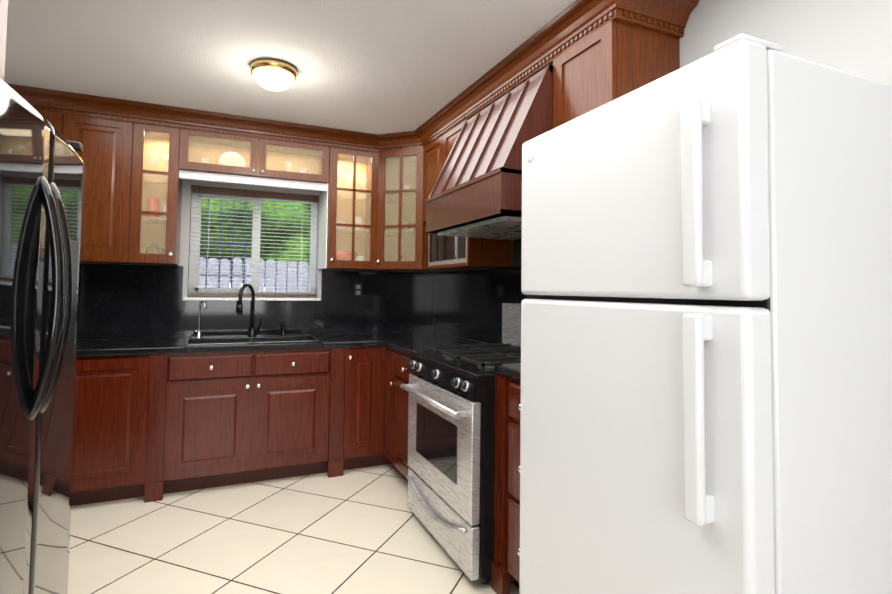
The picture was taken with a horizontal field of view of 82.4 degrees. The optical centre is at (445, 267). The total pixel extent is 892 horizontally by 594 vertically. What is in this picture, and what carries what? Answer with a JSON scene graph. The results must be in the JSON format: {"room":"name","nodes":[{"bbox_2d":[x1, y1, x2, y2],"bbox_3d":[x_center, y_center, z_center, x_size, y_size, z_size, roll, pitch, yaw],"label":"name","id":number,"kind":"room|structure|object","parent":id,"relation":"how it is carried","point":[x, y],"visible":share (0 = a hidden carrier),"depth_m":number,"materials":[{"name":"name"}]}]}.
{"room":"kitchen","nodes":[
{"label":"kitchen","id":0,"kind":"room"},
{"bbox_2d":[0,0,7,80],"bbox_3d":[-1.459,-0.798,1.150,0.811,0.696,0.987,2,-3,-24],"label":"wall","id":1,"kind":"structure","parent":0,"point":[3,15],"depth_m":1.66,"materials":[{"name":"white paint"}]},
{"bbox_2d":[79,179,434,339],"bbox_3d":[-1.517,0.203,3.961,3.230,2.462,0.167,2,-3,-24],"label":"wall","id":2,"kind":"structure","parent":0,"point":[117,301],"depth_m":3.82,"materials":[{"name":"black stone"}]},
{"bbox_2d":[30,104,79,141],"bbox_3d":[-2.596,-0.506,3.247,0.435,0.933,0.346,2,-3,-24],"label":"upper cabinet","id":3,"kind":"object","parent":2,"relation":"attached to","point":[63,120],"depth_m":3.17,"materials":[{"name":"brown wood"}]},
{"bbox_2d":[76,112,151,264],"bbox_3d":[-2.285,-0.497,3.384,0.503,0.933,0.346,2,-3,-24],"label":"upper cabinet","id":4,"kind":"object","parent":2,"relation":"attached to","point":[142,160],"depth_m":3.27,"materials":[{"name":"brown wood"}]},
{"bbox_2d":[184,297,319,300],"bbox_3d":[-1.474,0.244,3.935,0.975,0.020,0.113,2,-3,-24],"label":"window sill","id":5,"kind":"structure","parent":2,"relation":"attached to","point":[290,299],"depth_m":3.90,"materials":[{"name":"white"}]},
{"bbox_2d":[188,193,316,297],"bbox_3d":[-1.504,-0.178,4.032,0.931,0.826,0.055,2,-3,-24],"label":"window","id":6,"kind":"structure","parent":2,"relation":"in","point":[194,271],"depth_m":3.97,"materials":[{"name":"white"}]},
{"bbox_2d":[189,186,317,295],"bbox_3d":[-1.472,-0.184,3.961,0.919,0.814,0.044,2,-3,-24],"label":"window blinds","id":7,"kind":"object","parent":6,"relation":"attached to","point":[247,193],"visible":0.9,"depth_m":3.94,"materials":[{"name":"white plastic"}]},
{"bbox_2d":[354,283,362,296],"bbox_3d":[-0.727,0.185,4.216,0.072,0.116,0.006,2,-3,-24],"label":"outlet","id":8,"kind":"object","parent":2,"relation":"attached to","point":[358,289],"visible":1,"depth_m":4.21,"materials":[{"name":"grey plastic"}]},
{"bbox_2d":[372,140,427,263],"bbox_3d":[-0.349,-0.478,3.905,0.287,0.871,0.290,2,-3,-24],"label":"upper cabinet","id":9,"kind":"object","parent":2,"relation":"attached to","point":[401,238],"depth_m":3.95,"materials":[{"name":"brown wood"}]},
{"bbox_2d":[4,0,575,134],"bbox_3d":[-0.176,-1.171,1.005,3.230,0.060,6.750,2,-3,-24],"label":"ceiling","id":10,"kind":"structure","parent":0,"point":[377,67],"depth_m":2.55,"materials":[{"name":"white paint"}]},
{"bbox_2d":[250,58,296,90],"bbox_3d":[-0.926,-1.015,2.741,0.244,0.115,0.244,2,-3,-24],"label":"ceiling light fixture","id":11,"kind":"object","parent":10,"relation":"attached to","point":[273,74],"visible":1,"depth_m":2.67,"materials":[{"name":"white glass"}]},
{"bbox_2d":[68,464,518,593],"bbox_3d":[-0.207,1.349,0.896,3.230,0.060,6.750,2,-3,-24],"label":"floor","id":12,"kind":"structure","parent":0,"point":[364,530],"depth_m":2.55,"materials":[{"name":"tile"}]},
{"bbox_2d":[0,78,85,593],"bbox_3d":[-1.414,0.435,1.143,0.906,1.758,0.910,2,-3,-24],"label":"fridge","id":13,"kind":"object","parent":12,"relation":"on","point":[42,178],"visible":1,"depth_m":1.28,"materials":[{"name":"stainless steel"},{"name":"black plastic"}]},
{"bbox_2d":[71,353,186,505],"bbox_3d":[-2.079,0.964,3.257,0.682,0.868,0.643,2,-3,-24],"label":"base cabinet","id":14,"kind":"object","parent":12,"relation":"on","point":[151,427],"depth_m":3.02,"materials":[{"name":"brown wood"}]},
{"bbox_2d":[303,340,378,477],"bbox_3d":[-0.757,1.004,3.808,0.467,0.868,0.696,2,-3,-24],"label":"base cabinet","id":15,"kind":"object","parent":12,"relation":"on","point":[339,384],"depth_m":3.51,"materials":[{"name":"brown wood"}]},
{"bbox_2d":[78,332,449,356],"bbox_3d":[-1.367,0.637,3.570,3.010,0.254,0.638,2,-3,-24],"label":"countertop","id":16,"kind":"structure","parent":15,"relation":"on","point":[107,347],"depth_m":3.41,"materials":[{"name":"black stone"}]},
{"bbox_2d":[194,300,205,337],"bbox_3d":[-1.769,0.373,3.665,0.072,0.270,0.085,2,-3,-24],"label":"filter faucet","id":17,"kind":"object","parent":16,"relation":"on","point":[198,334],"visible":1,"depth_m":3.67,"materials":[{"name":"silver metal"}]},
{"bbox_2d":[237,283,262,336],"bbox_3d":[-1.443,0.318,3.764,0.188,0.398,0.190,2,-3,-24],"label":"faucet","id":18,"kind":"object","parent":16,"relation":"on","point":[252,331],"visible":1,"depth_m":3.81,"materials":[{"name":"black metal"}]},
{"bbox_2d":[280,323,285,335],"bbox_3d":[-1.248,0.476,3.897,0.054,0.097,0.073,2,-3,-24],"label":"soap dispenser","id":19,"kind":"object","parent":16,"relation":"on","point":[283,329],"visible":1,"depth_m":3.90,"materials":[{"name":"brown metal"}]},
{"bbox_2d":[375,346,394,465],"bbox_3d":[-0.129,1.004,3.636,0.698,0.868,0.284,2,-3,-24],"label":"base cabinet","id":20,"kind":"object","parent":12,"relation":"on","point":[385,394],"depth_m":3.60,"materials":[{"name":"brown wood"}]},
{"bbox_2d":[391,350,412,481],"bbox_3d":[0.026,0.994,3.354,0.641,0.868,0.586,2,-3,-24],"label":"base cabinet","id":21,"kind":"object","parent":12,"relation":"on","point":[399,454],"depth_m":3.28,"materials":[{"name":"brown wood"}]},
{"bbox_2d":[382,336,482,355],"bbox_3d":[-0.008,0.539,3.430,0.640,0.038,0.720,2,-3,-24],"label":"countertop","id":22,"kind":"structure","parent":21,"relation":"on","point":[408,343],"depth_m":3.60,"materials":[{"name":"black stone"}]},
{"bbox_2d":[400,303,520,584],"bbox_3d":[0.240,0.801,2.683,0.768,1.200,0.820,2,-3,-24],"label":"stove","id":23,"kind":"object","parent":12,"relation":"on","point":[450,388],"visible":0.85,"depth_m":2.39,"materials":[{"name":"silver metal"}]},
{"bbox_2d":[491,374,520,593],"bbox_3d":[0.569,0.925,2.127,0.637,0.913,0.454,2,-3,-24],"label":"base cabinet","id":24,"kind":"object","parent":12,"relation":"on","point":[505,563],"visible":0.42,"depth_m":2.13,"materials":[{"name":"brown wood"}]},
{"bbox_2d":[495,363,520,380],"bbox_3d":[0.579,0.445,2.147,0.602,0.040,0.450,2,-3,-24],"label":"countertop","id":25,"kind":"structure","parent":24,"relation":"on","point":[512,370],"depth_m":2.14,"materials":[{"name":"black stone"}]},
{"bbox_2d":[519,33,891,593],"bbox_3d":[0.743,0.474,1.371,0.900,1.752,0.741,2,-3,-24],"label":"fridge","id":26,"kind":"object","parent":12,"relation":"on","point":[706,338],"visible":1,"depth_m":1.02,"materials":[{"name":"white painted metal"},{"name":"white plastic"}]},
{"bbox_2d":[431,0,891,342],"bbox_3d":[1.244,0.133,1.554,0.116,2.462,6.500,2,-3,-24],"label":"wall","id":27,"kind":"structure","parent":0,"point":[854,37],"depth_m":1.85,"materials":[{"name":"grey paint"}]},
{"bbox_2d":[420,112,477,223],"bbox_3d":[0.139,-0.634,3.567,0.357,0.583,0.751,2,-3,-24],"label":"upper cabinet","id":28,"kind":"object","parent":27,"relation":"attached to","point":[437,148],"depth_m":3.61,"materials":[{"name":"brown wood"}]},
{"bbox_2d":[428,233,466,265],"bbox_3d":[0.135,-0.162,3.542,0.317,0.294,0.650,2,-3,-24],"label":"microwave","id":29,"kind":"object","parent":28,"relation":"in","point":[443,250],"visible":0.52,"depth_m":3.47,"materials":[{"name":"silver plastic"}]},
{"bbox_2d":[425,64,552,239],"bbox_3d":[0.338,-0.555,2.751,0.615,0.727,0.888,2,-3,-24],"label":"wood range hood","id":30,"kind":"object","parent":27,"relation":"attached to","point":[476,191],"visible":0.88,"depth_m":2.49,"materials":[{"name":"brown wood"}]},
{"bbox_2d":[548,8,683,128],"bbox_3d":[0.728,-0.510,2.217,0.357,0.933,0.392,2,-3,-24],"label":"upper cabinet","id":31,"kind":"object","parent":27,"relation":"attached to","point":[613,56],"depth_m":2.07,"materials":[{"name":"brown wood"}]},
{"label":"outside","id":32,"kind":"structure","parent":0,"visible":0},
{"bbox_3d":[-5.171,2.192,13.225,30.000,0.100,19.840,2,-3,-24],"label":"ground","id":33,"kind":"structure","parent":32,"visible":0},
{"bbox_2d":[199,257,309,297],"bbox_3d":[-1.577,0.927,7.771,14.124,2.045,0.120,2,-3,-24],"label":"fence","id":34,"kind":"object","parent":33,"relation":"on","point":[225,281],"visible":0.04,"depth_m":7.34,"materials":[{"name":"grey wood"}]},
{"bbox_2d":[200,198,310,297],"bbox_3d":[-3.139,-1.493,9.906,16.620,7.026,5.327,2,-3,-24],"label":"tree","id":35,"kind":"object","parent":33,"relation":"on","point":[270,250],"visible":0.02,"depth_m":7.92,"materials":[{"name":"green plant"}]}
]}

